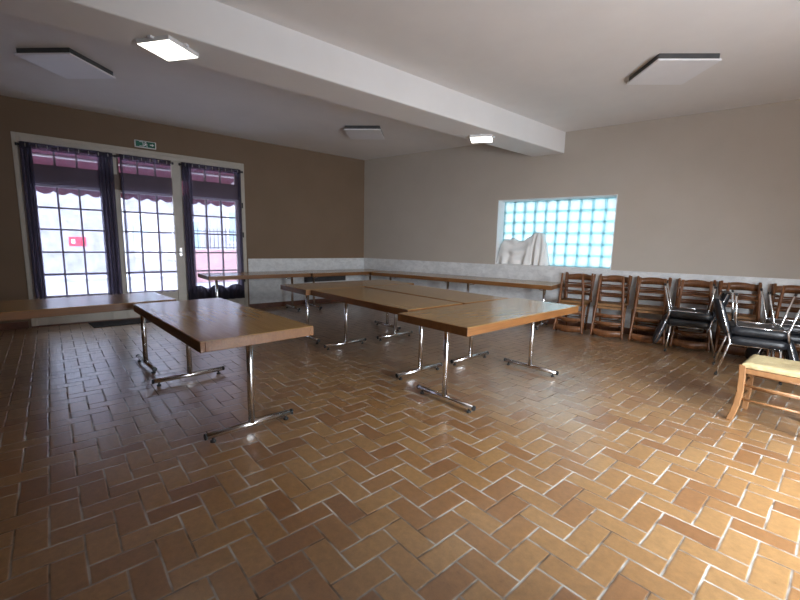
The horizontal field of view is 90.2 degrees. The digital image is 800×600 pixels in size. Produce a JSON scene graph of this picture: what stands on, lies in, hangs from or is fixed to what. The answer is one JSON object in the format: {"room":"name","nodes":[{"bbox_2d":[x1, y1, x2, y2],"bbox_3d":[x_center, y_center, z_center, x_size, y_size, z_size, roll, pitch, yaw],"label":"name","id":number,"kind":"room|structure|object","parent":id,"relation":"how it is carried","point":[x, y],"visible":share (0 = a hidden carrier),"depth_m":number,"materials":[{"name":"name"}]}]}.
{"room":"community hall","nodes":[
{"label":"community hall","id":0,"kind":"room"},
{"bbox_2d":[0,95,364,327],"bbox_3d":[-3.916,-1.371,7.189,7.745,3.230,0.450,-5,10,-39],"label":"wall","id":1,"kind":"structure","parent":0,"point":[300,203],"depth_m":7.71,"materials":[{"name":"brown paint"}]},
{"bbox_2d":[32,317,139,327],"bbox_3d":[-4.365,0.269,7.058,3.160,0.040,0.480,-5,10,-39],"label":"trim","id":2,"kind":"structure","parent":1,"relation":"attached to","point":[135,317],"depth_m":6.22,"materials":[{"name":"brown wood"}]},
{"bbox_2d":[10,131,247,325],"bbox_3d":[-4.219,-1.081,6.724,3.160,2.772,0.090,-5,10,-39],"label":"door frame","id":3,"kind":"structure","parent":1,"relation":"in","point":[53,174],"depth_m":6.49,"materials":[{"name":"beige paint"}]},
{"bbox_2d":[29,142,97,171],"bbox_3d":[-5.009,-2.113,5.916,0.900,0.317,0.041,-5,10,-39],"label":"transom window","id":4,"kind":"structure","parent":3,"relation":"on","point":[41,166],"depth_m":5.90,"materials":[{"name":"glass"}]},
{"bbox_2d":[15,141,122,298],"bbox_3d":[-4.915,-1.145,6.026,1.139,2.227,0.094,-5,10,-39],"label":"curtain","id":5,"kind":"object","parent":3,"relation":"hanging from","point":[104,159],"visible":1,"depth_m":5.99,"materials":[{"name":"fabric"}]},
{"bbox_2d":[35,183,112,324],"bbox_3d":[-5.041,-0.684,6.119,0.900,2.080,0.055,-5,10,-39],"label":"door","id":6,"kind":"structure","parent":3,"relation":"attached to","point":[103,315],"depth_m":6.11,"materials":[{"name":"beige paint"}]},
{"bbox_2d":[116,154,171,179],"bbox_3d":[-4.208,-2.187,6.564,0.765,0.317,0.041,-5,10,-39],"label":"transom window","id":7,"kind":"structure","parent":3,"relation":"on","point":[127,175],"depth_m":6.54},
{"bbox_2d":[116,154,173,292],"bbox_3d":[-4.165,-1.214,6.633,0.794,2.227,0.094,-5,10,-39],"label":"curtain","id":8,"kind":"object","parent":3,"relation":"hanging from","point":[121,156],"visible":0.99,"depth_m":6.43,"materials":[{"name":"fabric"}]},
{"bbox_2d":[118,190,181,317],"bbox_3d":[-4.178,-0.756,6.763,0.858,2.080,0.140,-5,10,-39],"label":"door","id":9,"kind":"structure","parent":3,"relation":"attached to","point":[170,293],"depth_m":6.71,"materials":[{"name":"beige paint"}]},
{"bbox_2d":[181,165,237,186],"bbox_3d":[-3.413,-2.260,7.207,0.985,0.317,0.041,-5,10,-39],"label":"transom window","id":10,"kind":"structure","parent":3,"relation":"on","point":[194,182],"depth_m":7.27,"materials":[{"name":"glass"}]},
{"bbox_2d":[178,162,244,299],"bbox_3d":[-3.384,-1.198,7.279,1.064,2.405,0.094,-5,10,-39],"label":"curtain","id":11,"kind":"object","parent":3,"relation":"hanging from","point":[234,291],"visible":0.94,"depth_m":7.11,"materials":[{"name":"fabric"}]},
{"bbox_2d":[183,196,245,304],"bbox_3d":[-3.421,-0.831,7.410,1.022,2.080,0.086,-5,10,-39],"label":"door","id":12,"kind":"structure","parent":3,"relation":"attached to","point":[236,300],"depth_m":7.44,"materials":[{"name":"beige paint"}]},
{"bbox_2d":[32,149,234,206],"bbox_3d":[-4.887,-2.471,7.351,4.400,1.142,1.293,-5,10,-39],"label":"awning","id":13,"kind":"object","parent":1,"relation":"attached to","point":[39,157],"visible":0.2,"depth_m":7.52,"materials":[{"name":"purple fabric"}]},
{"bbox_2d":[134,140,155,149],"bbox_3d":[-4.151,-2.530,6.492,0.300,0.110,0.040,-5,10,-39],"label":"exit sign","id":14,"kind":"object","parent":1,"relation":"attached to","point":[137,143],"visible":1,"depth_m":6.48,"materials":[{"name":"white paint"}]},
{"bbox_2d":[0,298,338,329],"bbox_3d":[-3.840,0.210,7.195,7.645,0.100,0.018,-5,10,-39],"label":"baseboard","id":15,"kind":"structure","parent":1,"relation":"attached to","point":[25,324],"depth_m":8.07,"materials":[{"name":"red tile"}]},
{"bbox_2d":[248,258,363,303],"bbox_3d":[-1.914,-0.459,8.675,2.715,0.895,0.020,-5,10,-39],"label":"trim","id":16,"kind":"structure","parent":1,"relation":"attached to","point":[267,290],"depth_m":8.29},
{"bbox_2d":[304,276,345,281],"bbox_3d":[-1.650,-0.483,8.836,1.000,0.130,0.078,-5,10,-39],"label":"wall heater","id":17,"kind":"object","parent":1,"relation":"attached to","point":[325,278],"visible":0.72,"depth_m":8.80,"materials":[{"name":"grey metal"}]},
{"bbox_2d":[0,302,799,599],"bbox_3d":[0.169,0.814,4.588,10.904,0.200,10.120,-5,10,-39],"label":"floor","id":18,"kind":"structure","parent":0,"point":[622,473],"depth_m":2.37,"materials":[{"name":"tile"}]},
{"bbox_2d":[0,292,175,372],"bbox_3d":[-3.159,0.396,3.654,0.765,0.746,1.830,9,11,44],"label":"folding table","id":19,"kind":"object","parent":18,"relation":"on","point":[48,307],"visible":0.93,"depth_m":3.63,"materials":[{"name":"brown wood"}]},
{"bbox_2d":[88,318,149,327],"bbox_3d":[-4.301,0.347,6.470,1.200,0.012,0.480,-5,10,-39],"label":"doormat","id":20,"kind":"object","parent":18,"relation":"on","point":[137,320],"visible":0.56,"depth_m":6.29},
{"bbox_2d":[133,298,313,442],"bbox_3d":[-1.537,0.480,3.300,0.765,0.746,1.830,-6,11,-43],"label":"folding table","id":21,"kind":"object","parent":18,"relation":"on","point":[211,324],"visible":1,"depth_m":2.87,"materials":[{"name":"brown wood"}]},
{"bbox_2d":[198,271,310,311],"bbox_3d":[-2.677,-0.127,7.453,1.830,0.746,0.765,-5,10,-39],"label":"folding table","id":22,"kind":"object","parent":18,"relation":"on","point":[267,274],"visible":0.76,"depth_m":7.17,"materials":[{"name":"brown wood"}]},
{"bbox_2d":[299,269,383,309],"bbox_3d":[-1.217,-0.253,8.570,1.830,0.746,0.765,-5,10,-39],"label":"folding table","id":23,"kind":"object","parent":18,"relation":"on","point":[367,272],"visible":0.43,"depth_m":8.19,"materials":[{"name":"brown wood"}]},
{"bbox_2d":[280,279,413,343],"bbox_3d":[-0.734,0.131,5.910,1.830,0.746,0.765,-6,10,-40],"label":"folding table","id":24,"kind":"object","parent":18,"relation":"on","point":[303,288],"visible":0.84,"depth_m":5.61,"materials":[{"name":"brown wood"}]},
{"bbox_2d":[311,287,462,379],"bbox_3d":[-0.242,0.322,4.622,0.765,0.746,1.830,-6,11,-40],"label":"folding table","id":25,"kind":"object","parent":18,"relation":"on","point":[380,300],"visible":0.89,"depth_m":4.31,"materials":[{"name":"brown wood"}]},
{"bbox_2d":[371,271,461,289],"bbox_3d":[0.357,-0.160,8.147,1.830,0.746,0.765,7,10,36],"label":"folding table","id":26,"kind":"object","parent":18,"relation":"on","point":[397,274],"visible":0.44,"depth_m":7.88,"materials":[{"name":"brown wood"}]},
{"bbox_2d":[366,284,507,365],"bbox_3d":[0.384,0.263,5.142,0.765,0.746,1.830,-5,10,-39],"label":"folding table","id":27,"kind":"object","parent":18,"relation":"on","point":[423,291],"visible":0.74,"depth_m":4.88,"materials":[{"name":"brown wood"}]},
{"bbox_2d":[398,298,578,412],"bbox_3d":[0.906,0.457,3.841,1.830,0.746,0.765,-6,11,-42],"label":"folding table","id":28,"kind":"object","parent":18,"relation":"on","point":[471,319],"visible":1,"depth_m":3.47,"materials":[{"name":"brown wood"}]},
{"bbox_2d":[448,276,563,329],"bbox_3d":[1.835,0.022,7.076,1.830,0.746,0.765,7,10,36],"label":"folding table","id":29,"kind":"object","parent":18,"relation":"on","point":[544,285],"visible":0.73,"depth_m":6.76,"materials":[{"name":"brown wood"}]},
{"bbox_2d":[553,272,593,333],"bbox_3d":[2.783,0.032,6.399,0.453,0.929,0.460,8,10,40],"label":"chair","id":30,"kind":"object","parent":18,"relation":"on","point":[564,328],"visible":0.91,"depth_m":6.32,"materials":[{"name":"brown wood"}]},
{"bbox_2d":[555,272,595,333],"bbox_3d":[2.854,0.036,6.488,0.453,0.929,0.460,8,10,40],"label":"chair","id":31,"kind":"object","parent":18,"relation":"on","point":[578,276],"visible":0.64,"depth_m":6.52,"materials":[{"name":"brown wood"}]},
{"bbox_2d":[589,274,630,338],"bbox_3d":[3.228,0.082,6.108,0.453,0.929,0.460,7,10,35],"label":"chair","id":32,"kind":"object","parent":18,"relation":"on","point":[603,333],"visible":1,"depth_m":6.01,"materials":[{"name":"brown wood"}]},
{"bbox_2d":[592,275,631,338],"bbox_3d":[3.293,0.086,6.201,0.453,0.929,0.460,7,10,35],"label":"chair","id":33,"kind":"object","parent":18,"relation":"on","point":[612,278],"visible":0.59,"depth_m":6.29,"materials":[{"name":"brown wood"}]},
{"bbox_2d":[628,276,670,344],"bbox_3d":[3.643,0.133,5.807,0.453,0.929,0.460,7,10,34],"label":"chair","id":34,"kind":"object","parent":18,"relation":"on","point":[641,338],"visible":0.85,"depth_m":5.73,"materials":[{"name":"brown wood"}]},
{"bbox_2d":[630,277,671,343],"bbox_3d":[3.707,0.137,5.900,0.453,0.929,0.460,7,10,34],"label":"chair","id":35,"kind":"object","parent":18,"relation":"on","point":[650,280],"visible":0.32,"depth_m":5.99,"materials":[{"name":"brown wood"}]},
{"bbox_2d":[669,278,715,350],"bbox_3d":[4.056,0.183,5.514,0.453,0.929,0.460,7,10,36],"label":"chair","id":36,"kind":"object","parent":18,"relation":"on","point":[681,343],"visible":0.6,"depth_m":5.42,"materials":[{"name":"brown wood"}]},
{"bbox_2d":[671,279,716,350],"bbox_3d":[4.122,0.187,5.606,0.453,0.929,0.460,7,10,36],"label":"chair","id":37,"kind":"object","parent":18,"relation":"on","point":[688,283],"visible":0.35,"depth_m":5.71,"materials":[{"name":"brown wood"}]},
{"bbox_2d":[664,290,730,358],"bbox_3d":[3.923,0.279,5.270,0.627,0.833,0.499,7,10,36],"label":"chair","id":38,"kind":"object","parent":18,"relation":"on","point":[725,296],"visible":0.61,"depth_m":5.10,"materials":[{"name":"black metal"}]},
{"bbox_2d":[652,281,716,343],"bbox_3d":[3.797,0.188,5.348,0.627,0.833,0.499,7,10,36],"label":"chair","id":39,"kind":"object","parent":38,"relation":"on","point":[682,312],"visible":0.97,"depth_m":5.23,"materials":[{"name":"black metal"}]},
{"bbox_2d":[714,280,761,355],"bbox_3d":[4.441,0.232,5.229,0.453,0.929,0.460,7,10,34],"label":"chair","id":40,"kind":"object","parent":18,"relation":"on","point":[738,351],"visible":0.41,"depth_m":5.14,"materials":[{"name":"brown wood"}]},
{"bbox_2d":[715,281,761,351],"bbox_3d":[4.505,0.235,5.322,0.453,0.929,0.460,7,10,34],"label":"chair","id":41,"kind":"object","parent":18,"relation":"on","point":[734,285],"visible":0.27,"depth_m":5.40,"materials":[{"name":"brown wood"}]},
{"bbox_2d":[712,295,787,384],"bbox_3d":[3.777,0.404,4.360,0.627,0.833,0.499,7,10,35],"label":"chair","id":42,"kind":"object","parent":18,"relation":"on","point":[719,307],"visible":0.88,"depth_m":4.26,"materials":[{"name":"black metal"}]},
{"bbox_2d":[729,290,799,361],"bbox_3d":[3.910,0.344,4.259,0.627,0.833,0.499,7,10,35],"label":"chair","id":43,"kind":"object","parent":42,"relation":"on","point":[744,328],"visible":0.77,"depth_m":4.17,"materials":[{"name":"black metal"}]},
{"bbox_2d":[726,354,799,419],"bbox_3d":[2.949,0.731,3.126,0.422,0.488,0.493,-6,10,-40],"label":"chair","id":44,"kind":"object","parent":18,"relation":"on","point":[767,367],"visible":1,"depth_m":3.10,"materials":[{"name":"brown wood"}]},
{"bbox_2d":[766,283,799,360],"bbox_3d":[4.866,0.284,4.921,0.453,0.929,0.460,7,10,38],"label":"chair","id":45,"kind":"object","parent":18,"relation":"on","point":[781,296],"visible":0.3,"depth_m":4.92,"materials":[{"name":"brown wood"}]},
{"bbox_2d":[766,284,799,351],"bbox_3d":[4.934,0.288,5.011,0.453,0.929,0.460,7,10,38],"label":"chair","id":46,"kind":"object","parent":18,"relation":"on","point":[793,289],"visible":0.23,"depth_m":5.15,"materials":[{"name":"brown wood"}]},
{"bbox_2d":[768,333,799,355],"bbox_3d":[4.517,0.404,4.476,0.627,0.833,0.499,7,10,33],"label":"chair","id":47,"kind":"object","parent":18,"relation":"on","point":[795,338],"visible":0.1,"depth_m":4.35,"materials":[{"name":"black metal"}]},
{"bbox_2d":[745,288,799,358],"bbox_3d":[4.405,0.314,4.542,0.627,0.833,0.499,7,10,33],"label":"chair","id":48,"kind":"object","parent":47,"relation":"on","point":[750,351],"visible":0.35,"depth_m":4.54,"materials":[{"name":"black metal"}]},
{"bbox_2d":[0,0,799,159],"bbox_3d":[0.241,-2.582,4.111,10.904,0.200,10.120,-5,10,-39],"label":"ceiling","id":49,"kind":"structure","parent":0,"point":[563,65],"depth_m":4.22,"materials":[{"name":"white paint"}]},
{"bbox_2d":[14,48,115,78],"bbox_3d":[-3.600,-2.557,4.316,0.600,0.070,0.600,2,8,4],"label":"panel","id":50,"kind":"object","parent":49,"relation":"attached to","point":[67,63],"visible":1,"depth_m":4.22,"materials":[{"name":"white plastic"}]},
{"bbox_2d":[136,35,198,60],"bbox_3d":[-1.887,-2.046,3.245,0.374,0.036,0.374,3,8,15],"label":"ceiling lamp","id":51,"kind":"object","parent":49,"relation":"attached to","point":[167,47],"visible":1,"depth_m":3.20,"materials":[{"name":"white paint"}]},
{"bbox_2d":[344,126,383,139],"bbox_3d":[-0.595,-2.834,6.746,0.600,0.070,0.600,2,8,4],"label":"panel","id":52,"kind":"object","parent":49,"relation":"attached to","point":[354,132],"visible":1,"depth_m":6.61,"materials":[{"name":"white plastic"}]},
{"bbox_2d":[468,134,494,142],"bbox_3d":[1.180,-2.335,5.766,0.374,0.036,0.374,3,8,15],"label":"ceiling lamp","id":53,"kind":"object","parent":49,"relation":"attached to","point":[481,138],"visible":1,"depth_m":5.69,"materials":[{"name":"white paint"}]},
{"bbox_2d":[470,137,491,142],"bbox_3d":[1.180,-2.320,5.768,0.300,0.006,0.300,3,8,15],"label":"diffuser","id":54,"kind":"object","parent":53,"relation":"attached to","point":[473,139],"depth_m":5.75,"materials":[{"name":"white plastic"}]},
{"bbox_2d":[627,53,721,84],"bbox_3d":[2.821,-2.396,4.147,0.600,0.070,0.600,2,8,3],"label":"panel","id":55,"kind":"object","parent":49,"relation":"attached to","point":[664,68],"visible":1,"depth_m":4.04,"materials":[{"name":"white plastic"}]},
{"bbox_2d":[364,99,799,278],"bbox_3d":[3.347,-1.136,6.620,10.084,3.230,0.450,7,10,36],"label":"wall","id":56,"kind":"structure","parent":0,"point":[715,192],"depth_m":6.03,"materials":[{"name":"beige paint"}]},
{"bbox_2d":[0,0,565,156],"bbox_3d":[-0.815,-2.332,4.064,8.771,0.347,0.520,-5,10,-39],"label":"beam","id":57,"kind":"structure","parent":56,"relation":"attached to","point":[227,39],"depth_m":3.68,"materials":[{"name":"white paint"}]},
{"bbox_2d":[495,194,617,269],"bbox_3d":[2.709,-1.183,7.028,1.970,1.182,0.361,7,10,36],"label":"trim","id":58,"kind":"structure","parent":56,"relation":"attached to","point":[501,203],"depth_m":7.20,"materials":[{"name":"white paint"}]},
{"bbox_2d":[496,232,549,265],"bbox_3d":[2.265,-0.947,7.312,0.943,0.590,0.302,7,10,36],"label":"sheet","id":59,"kind":"object","parent":58,"relation":"on","point":[533,250],"visible":1,"depth_m":7.20,"materials":[{"name":"white fabric"}]},
{"bbox_2d":[503,197,616,267],"bbox_3d":[2.804,-1.199,7.157,1.974,1.186,0.090,7,10,36],"label":"window","id":60,"kind":"structure","parent":56,"relation":"in","point":[578,232],"depth_m":6.98,"materials":[{"name":"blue glass"}]},
{"bbox_2d":[364,258,799,338],"bbox_3d":[3.068,-0.071,6.664,9.774,0.898,0.020,7,10,36],"label":"wainscoting","id":61,"kind":"structure","parent":56,"relation":"attached to","point":[534,273],"depth_m":6.74,"materials":[{"name":"white tile"}]},
{"bbox_2d":[537,318,799,354],"bbox_3d":[3.062,0.423,6.732,9.764,0.100,0.018,7,10,36],"label":"baseboard","id":62,"kind":"structure","parent":56,"relation":"attached to","point":[551,321],"depth_m":6.23,"materials":[{"name":"red tile"}]},
{"label":"outside","id":63,"kind":"structure","parent":0,"visible":0},
{"bbox_2d":[45,272,176,282],"bbox_3d":[-14.089,-1.431,18.840,30.000,0.280,13.000,-5,10,-39],"label":"pavement","id":64,"kind":"structure","parent":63,"point":[134,276],"depth_m":14.13,"materials":[{"name":"white concrete"}]},
{"bbox_2d":[36,191,209,274],"bbox_3d":[-13.089,-4.035,13.004,12.600,6.500,0.575,-5,10,-39],"label":"stone house","id":65,"kind":"structure","parent":64,"relation":"on","point":[48,218],"depth_m":14.66,"materials":[{"name":"white paint"}]},
{"bbox_2d":[69,237,86,245],"bbox_3d":[-11.553,-2.100,14.275,0.480,0.320,0.034,-5,10,-39],"label":"street sign","id":66,"kind":"object","parent":65,"relation":"attached to","point":[73,241],"visible":1,"depth_m":14.25,"materials":[{"name":"red paint"}]},
{"bbox_2d":[131,215,156,247],"bbox_3d":[-9.923,-2.646,15.466,0.800,1.200,0.015,-5,10,-39],"label":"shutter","id":67,"kind":"object","parent":65,"relation":"hanging from","point":[149,222],"depth_m":15.47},
{"bbox_2d":[194,221,200,248],"bbox_3d":[-8.693,-2.266,16.539,0.800,2.000,0.015,-5,10,-39],"label":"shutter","id":68,"kind":"object","parent":65,"relation":"hanging from","point":[197,224],"depth_m":16.65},
{"bbox_2d":[209,204,235,248],"bbox_3d":[-4.973,-4.807,21.533,10.000,6.000,0.565,-5,10,-39],"label":"house","id":69,"kind":"structure","parent":64,"relation":"on","point":[228,223],"depth_m":18.70,"materials":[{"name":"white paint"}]},
{"bbox_2d":[229,211,235,240],"bbox_3d":[-7.767,-3.512,19.077,0.800,1.400,0.015,-5,10,-39],"label":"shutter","id":70,"kind":"object","parent":69,"relation":"hanging from","point":[232,228],"depth_m":18.90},
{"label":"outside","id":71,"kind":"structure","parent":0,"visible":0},
{"bbox_2d":[46,278,236,295],"bbox_3d":[-8.220,-0.256,11.722,30.000,0.180,5.600,-5,10,-39],"label":"road","id":72,"kind":"structure","parent":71,"point":[52,288],"depth_m":12.24,"materials":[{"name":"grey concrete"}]},
{"bbox_2d":[195,249,236,282],"bbox_3d":[-4.905,-1.367,15.387,6.100,1.140,0.300,-5,10,-39],"label":"wall","id":73,"kind":"structure","parent":72,"relation":"on","point":[230,259],"depth_m":13.92,"materials":[{"name":"pink paint"}]},
{"bbox_2d":[194,228,235,248],"bbox_3d":[-4.924,-2.284,15.227,6.000,0.720,0.036,-5,10,-39],"label":"iron railing","id":74,"kind":"object","parent":73,"relation":"on","point":[197,230],"visible":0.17,"depth_m":13.95,"materials":[{"name":"grey metal"}]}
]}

